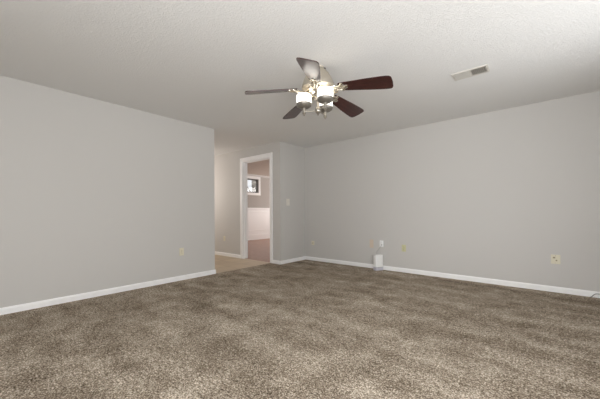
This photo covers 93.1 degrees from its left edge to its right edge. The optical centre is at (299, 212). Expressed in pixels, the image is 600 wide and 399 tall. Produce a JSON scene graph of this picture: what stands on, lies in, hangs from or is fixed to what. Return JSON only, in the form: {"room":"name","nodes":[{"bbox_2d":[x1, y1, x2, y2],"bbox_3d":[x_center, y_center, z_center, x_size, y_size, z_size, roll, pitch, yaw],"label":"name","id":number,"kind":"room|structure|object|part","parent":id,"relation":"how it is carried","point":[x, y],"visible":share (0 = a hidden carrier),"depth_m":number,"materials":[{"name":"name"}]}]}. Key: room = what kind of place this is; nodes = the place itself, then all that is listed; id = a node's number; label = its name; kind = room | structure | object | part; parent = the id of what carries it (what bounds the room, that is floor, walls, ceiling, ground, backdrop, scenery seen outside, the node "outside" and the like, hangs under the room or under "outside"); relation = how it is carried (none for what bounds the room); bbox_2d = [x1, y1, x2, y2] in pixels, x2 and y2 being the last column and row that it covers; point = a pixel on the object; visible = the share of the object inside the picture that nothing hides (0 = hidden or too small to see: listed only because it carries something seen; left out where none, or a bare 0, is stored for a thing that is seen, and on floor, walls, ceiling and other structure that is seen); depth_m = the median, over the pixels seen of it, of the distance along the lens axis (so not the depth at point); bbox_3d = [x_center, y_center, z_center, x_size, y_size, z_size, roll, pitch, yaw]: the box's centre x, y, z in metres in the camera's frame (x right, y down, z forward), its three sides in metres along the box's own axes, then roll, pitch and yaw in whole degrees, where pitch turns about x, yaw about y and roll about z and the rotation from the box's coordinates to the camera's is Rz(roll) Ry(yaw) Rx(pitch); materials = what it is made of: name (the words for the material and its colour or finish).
{"room":"empty living room","nodes":[
{"label":"empty living room","id":0,"kind":"room"},
{"bbox_2d":[0,75,214,307],"bbox_3d":[-2.887,-0.180,3.176,0.120,2.440,4.342,0,0,40],"label":"wall","id":1,"kind":"structure","parent":0,"point":[95,195],"depth_m":3.49,"materials":[{"name":"grey paint"}]},
{"bbox_2d":[0,269,215,314],"bbox_3d":[-2.825,1.013,3.138,0.013,0.092,4.355,0,0,40],"label":"baseboard","id":2,"kind":"structure","parent":1,"relation":"attached to","point":[38,304],"depth_m":3.49,"materials":[{"name":"white paint"}]},
{"bbox_2d":[179,248,183,255],"bbox_3d":[-1.811,0.599,4.348,0.009,0.116,0.072,0,0,40],"label":"power outlet","id":3,"kind":"object","parent":1,"relation":"attached to","point":[181,250],"visible":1,"depth_m":4.34,"materials":[{"name":"beige plastic"}]},
{"bbox_2d":[215,238,269,272],"bbox_3d":[-0.773,1.055,8.657,4.257,0.046,6.758,0,0,40],"label":"floor","id":4,"kind":"structure","parent":0,"point":[222,263],"depth_m":6.29,"materials":[{"name":"beige tile"}]},
{"bbox_2d":[214,141,284,260],"bbox_3d":[-1.528,-0.188,6.666,3.077,2.440,0.120,0,0,40],"label":"wall","id":5,"kind":"structure","parent":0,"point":[226,166],"depth_m":6.57,"materials":[{"name":"grey paint"}]},
{"bbox_2d":[215,251,239,257],"bbox_3d":[-2.042,1.009,7.018,1.828,0.092,0.013,0,0,40],"label":"baseboard","id":6,"kind":"structure","parent":5,"relation":"attached to","point":[216,252],"depth_m":6.74,"materials":[{"name":"white paint"}]},
{"bbox_2d":[240,152,272,262],"bbox_3d":[-0.909,-0.094,6.145,1.034,2.254,0.156,0,0,40],"label":"door frame","id":7,"kind":"structure","parent":5,"relation":"attached to","point":[243,161],"depth_m":6.38,"materials":[{"name":"white paint"}]},
{"bbox_3d":[-1.319,-0.092,6.401,0.078,2.254,0.018,0,0,40],"label":"casing","id":8,"kind":"part","parent":7,"relation":"part of","materials":[{"name":"white paint"}]},
{"bbox_3d":[-0.956,-1.182,6.090,0.886,0.078,0.018,0,0,40],"label":"casing","id":9,"kind":"part","parent":7,"relation":"part of","materials":[{"name":"white paint"}]},
{"bbox_3d":[-0.585,-0.096,5.782,0.070,2.254,0.018,0,0,40],"label":"casing","id":10,"kind":"part","parent":7,"relation":"part of","materials":[{"name":"white paint"}]},
{"bbox_2d":[247,177,269,207],"bbox_3d":[-1.992,-0.185,10.615,0.120,2.440,5.324,0,0,40],"label":"wall","id":11,"kind":"structure","parent":0,"point":[254,201],"depth_m":11.14,"materials":[{"name":"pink paint"}]},
{"bbox_2d":[247,176,260,195],"bbox_3d":[-2.010,-1.015,10.560,0.130,0.710,1.365,0,0,40],"label":"window","id":12,"kind":"structure","parent":11,"relation":"in","point":[249,177],"depth_m":10.93,"materials":[{"name":"white paint"}]},
{"bbox_3d":[-1.978,-1.323,10.532,0.018,0.095,1.175,0,0,40],"label":"casing","id":13,"kind":"part","parent":12,"relation":"part of","materials":[{"name":"white paint"}]},
{"bbox_3d":[-1.567,-1.017,11.018,0.018,0.710,0.095,0,0,40],"label":"casing","id":14,"kind":"part","parent":12,"relation":"part of","materials":[{"name":"white paint"}]},
{"bbox_2d":[247,174,269,177],"bbox_3d":[-1.857,-1.388,10.496,0.250,0.035,5.324,0,0,40],"label":"trim","id":15,"kind":"structure","parent":11,"relation":"attached to","point":[247,174],"depth_m":10.81,"materials":[{"name":"white paint"}]},
{"bbox_2d":[248,208,269,240],"bbox_3d":[-1.926,0.429,10.562,0.045,1.219,5.324,0,0,40],"label":"wainscoting","id":16,"kind":"structure","parent":11,"relation":"attached to","point":[258,218],"depth_m":10.96,"materials":[{"name":"white paint"}]},
{"bbox_3d":[-1.534,0.332,11.033,0.015,0.720,1.850,0,0,40],"label":"panel moulding","id":17,"kind":"part","parent":16,"relation":"part of","materials":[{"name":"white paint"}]},
{"bbox_3d":[-1.924,0.936,10.563,0.018,0.204,5.324,0,0,40],"label":"moulding","id":18,"kind":"part","parent":16,"relation":"part of","materials":[{"name":"white paint"}]},
{"bbox_2d":[284,142,304,259],"bbox_3d":[1.356,-0.203,7.796,0.120,2.440,5.324,0,0,40],"label":"wall","id":19,"kind":"structure","parent":0,"point":[294,156],"depth_m":5.96,"materials":[{"name":"grey paint"}]},
{"bbox_2d":[280,256,304,264],"bbox_3d":[-0.132,0.999,5.918,0.013,0.092,0.791,0,0,40],"label":"baseboard","id":20,"kind":"structure","parent":19,"relation":"attached to","point":[303,257],"depth_m":5.88,"materials":[{"name":"white paint"}]},
{"bbox_2d":[0,259,599,398],"bbox_3d":[-0.061,1.050,2.170,5.498,0.050,6.434,0,0,40],"label":"floor","id":21,"kind":"structure","parent":0,"point":[303,329],"depth_m":2.29,"materials":[{"name":"beige carpet"}]},
{"bbox_2d":[373,254,382,270],"bbox_3d":[1.381,0.879,5.022,0.153,0.275,0.086,0,0,-20],"label":"router","id":22,"kind":"object","parent":21,"relation":"on","point":[377,258],"visible":1,"depth_m":4.99,"materials":[{"name":"white plastic"}]},
{"bbox_2d":[0,0,599,175],"bbox_3d":[-0.141,-1.455,5.276,9.840,0.080,11.340,0,0,40],"label":"ceiling","id":23,"kind":"structure","parent":0,"point":[190,61],"depth_m":2.57,"materials":[{"name":"white paint"}]},
{"bbox_2d":[245,57,392,118],"bbox_3d":[0.208,-1.183,2.795,1.363,0.468,1.344,0,0,40],"label":"ceiling fan","id":24,"kind":"object","parent":23,"relation":"hanging from","point":[318,83],"visible":1,"depth_m":2.66,"materials":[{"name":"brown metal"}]},
{"bbox_3d":[-0.273,-1.156,2.710,0.504,0.007,0.178,-7,14,-9],"label":"blade","id":25,"kind":"part","parent":24,"relation":"part of","materials":[{"name":"brown wood"}]},
{"bbox_3d":[-0.030,-1.157,3.187,0.178,0.007,0.504,-15,0,-28],"label":"blade","id":26,"kind":"part","parent":24,"relation":"part of","materials":[{"name":"brown wood"}]},
{"bbox_3d":[0.040,-1.103,2.793,0.151,0.094,0.151,0,0,5],"label":"lamp shade","id":27,"kind":"part","parent":24,"relation":"part of","materials":[{"name":"white glass"}]},
{"bbox_3d":[0.094,-1.158,2.333,0.178,0.007,0.504,16,10,8],"label":"blade","id":28,"kind":"part","parent":24,"relation":"part of","materials":[{"name":"brown wood"}]},
{"bbox_3d":[0.235,-1.105,2.656,0.151,0.094,0.151,0,0,-25],"label":"lamp shade","id":29,"kind":"part","parent":24,"relation":"part of","materials":[{"name":"white glass"}]},
{"bbox_3d":[0.499,-1.160,3.103,0.178,0.007,0.504,-18,-19,42],"label":"blade","id":30,"kind":"part","parent":24,"relation":"part of","materials":[{"name":"brown wood"}]},
{"bbox_3d":[0.582,-1.161,2.574,0.504,0.008,0.178,8,-9,27],"label":"blade","id":31,"kind":"part","parent":24,"relation":"part of","materials":[{"name":"brown wood"}]},
{"bbox_2d":[451,64,489,80],"bbox_3d":[1.734,-1.419,2.895,0.316,0.012,0.177,0,0,40],"label":"ceiling vent","id":32,"kind":"object","parent":23,"relation":"in","point":[482,69],"visible":1,"depth_m":2.88,"materials":[{"name":"white metal"}]},
{"bbox_2d":[305,91,599,291],"bbox_3d":[2.194,-0.207,4.550,5.343,2.440,0.120,0,0,40],"label":"wall","id":33,"kind":"structure","parent":0,"point":[494,194],"depth_m":4.17,"materials":[{"name":"grey paint"}]},
{"bbox_2d":[305,256,599,297],"bbox_3d":[2.111,0.987,4.538,5.223,0.092,0.013,0,0,40],"label":"baseboard","id":34,"kind":"structure","parent":33,"relation":"attached to","point":[579,292],"depth_m":4.13,"materials":[{"name":"white paint"}]},
{"bbox_2d":[551,254,559,263],"bbox_3d":[3.230,0.591,3.591,0.090,0.116,0.017,0,0,40],"label":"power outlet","id":35,"kind":"object","parent":33,"relation":"attached to","point":[555,259],"visible":1,"depth_m":3.59,"materials":[{"name":"beige plastic"}]},
{"label":"outside","id":36,"kind":"structure","parent":0,"visible":0},
{"bbox_3d":[-5.958,1.756,18.096,15.560,0.200,16.000,0,0,40],"label":"ground","id":37,"kind":"structure","parent":36,"visible":0},
{"bbox_2d":[248,180,255,191],"bbox_3d":[-2.587,-1.243,16.296,2.350,5.784,2.191,0,0,40],"label":"tree","id":38,"kind":"object","parent":37,"relation":"on","point":[253,181],"visible":0.06,"depth_m":16.36,"materials":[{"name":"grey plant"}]}
]}

